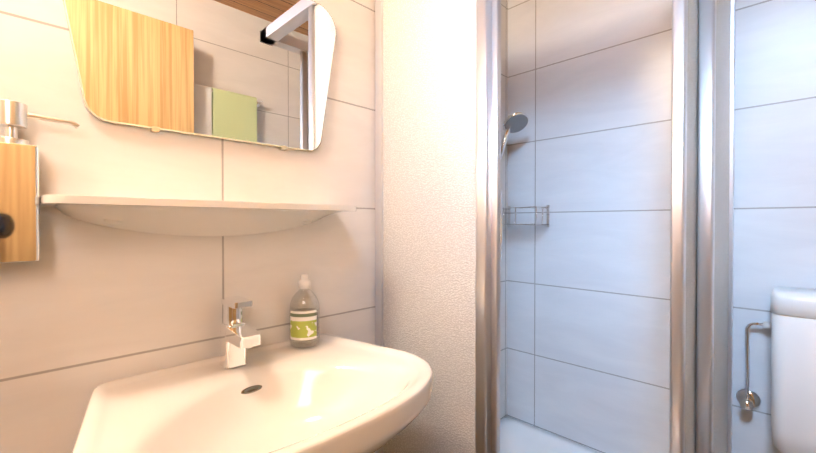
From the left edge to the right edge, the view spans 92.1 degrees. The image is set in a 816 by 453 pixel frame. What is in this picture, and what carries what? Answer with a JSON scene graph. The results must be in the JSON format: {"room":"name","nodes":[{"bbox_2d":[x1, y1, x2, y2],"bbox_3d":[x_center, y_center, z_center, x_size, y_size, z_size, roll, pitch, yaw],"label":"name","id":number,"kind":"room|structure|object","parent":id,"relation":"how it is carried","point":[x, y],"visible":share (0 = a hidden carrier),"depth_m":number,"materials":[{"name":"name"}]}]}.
{"room":"bathroom","nodes":[
{"label":"bathroom","id":0,"kind":"room"},
{"bbox_2d":[0,0,507,452],"bbox_3d":[-0.340,-0.018,1.034,0.100,2.330,2.312,1,1,45],"label":"wall","id":1,"kind":"structure","parent":0,"point":[86,309],"depth_m":0.79,"materials":[{"name":"tile"}]},
{"bbox_2d":[0,99,79,262],"bbox_3d":[-0.626,-0.071,0.636,0.054,0.253,0.147,1,1,45],"label":"soap dispenser","id":2,"kind":"object","parent":1,"relation":"attached to","point":[19,206],"visible":1,"depth_m":0.62,"materials":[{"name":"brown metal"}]},
{"bbox_2d":[40,195,355,235],"bbox_3d":[-0.374,-0.014,0.836,0.128,0.073,0.595,1,1,45],"label":"shelf","id":3,"kind":"object","parent":1,"relation":"attached to","point":[184,217],"visible":1,"depth_m":0.78,"materials":[{"name":"white ceramic"}]},
{"bbox_2d":[63,0,335,150],"bbox_3d":[-0.409,-0.392,0.881,0.011,0.403,0.591,1,1,45],"label":"mirror","id":4,"kind":"object","parent":1,"relation":"attached to","point":[254,71],"visible":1,"depth_m":0.85,"materials":[{"name":"clear glass"}]},
{"bbox_2d":[72,334,432,452],"bbox_3d":[-0.244,0.511,0.736,0.460,0.440,0.599,1,1,45],"label":"wall-mounted sink","id":5,"kind":"object","parent":1,"relation":"attached to","point":[327,393],"visible":0.94,"depth_m":0.77,"materials":[{"name":"white ceramic"}]},
{"bbox_2d":[220,296,260,368],"bbox_3d":[-0.354,0.227,0.828,0.118,0.142,0.047,1,1,45],"label":"faucet","id":6,"kind":"object","parent":5,"relation":"on","point":[239,336],"visible":0.98,"depth_m":0.83,"materials":[{"name":"silver metal"}]},
{"bbox_2d":[289,274,319,348],"bbox_3d":[-0.259,0.208,0.984,0.074,0.176,0.074,1,1,45],"label":"soap bottle","id":7,"kind":"object","parent":5,"relation":"on","point":[304,323],"visible":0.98,"depth_m":0.96,"materials":[{"name":"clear plastic"}]},
{"bbox_2d":[501,112,528,256],"bbox_3d":[0.319,-0.159,1.498,0.169,0.716,0.323,1,1,45],"label":"shower","id":8,"kind":"object","parent":1,"relation":"attached to","point":[515,122],"visible":0.38,"depth_m":1.54,"materials":[{"name":"silver metal"}]},
{"bbox_2d":[507,0,815,452],"bbox_3d":[0.936,-0.020,1.322,1.498,2.330,0.100,1,1,45],"label":"wall","id":9,"kind":"structure","parent":0,"point":[588,269],"depth_m":1.41,"materials":[{"name":"tile"}]},
{"bbox_2d":[502,205,549,226],"bbox_3d":[0.473,-0.043,1.634,0.190,0.090,0.108,1,1,45],"label":"shower caddy","id":10,"kind":"object","parent":9,"relation":"attached to","point":[509,224],"visible":0.83,"depth_m":1.60,"materials":[{"name":"silver metal"}]},
{"bbox_2d":[735,321,770,410],"bbox_3d":[1.001,0.408,1.143,0.080,0.273,0.063,1,1,45],"label":"angle valve","id":11,"kind":"object","parent":9,"relation":"attached to","point":[748,398],"visible":1,"depth_m":1.15,"materials":[{"name":"silver metal"}]},
{"bbox_2d":[771,287,815,452],"bbox_3d":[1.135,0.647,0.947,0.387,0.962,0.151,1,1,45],"label":"cistern","id":12,"kind":"object","parent":9,"relation":"attached to","point":[793,375],"visible":0.98,"depth_m":1.00,"materials":[{"name":"white ceramic"}]},
{"bbox_3d":[0.154,1.202,0.551,1.498,0.100,2.312,1,1,45],"label":"floor","id":13,"kind":"structure","parent":0,"visible":0},
{"bbox_2d":[500,417,599,452],"bbox_3d":[0.446,0.996,1.199,0.788,0.300,0.777,1,1,45],"label":"shower tray","id":14,"kind":"object","parent":13,"relation":"on","point":[517,436],"visible":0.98,"depth_m":1.59,"materials":[{"name":"white ceramic"}]},
{"bbox_2d":[375,0,734,452],"bbox_3d":[0.446,-0.005,1.190,0.787,1.700,0.776,1,1,45],"label":"shower enclosure","id":15,"kind":"object","parent":14,"relation":"on","point":[438,186],"visible":1,"depth_m":0.99,"materials":[{"name":"silver metal"}]}
]}

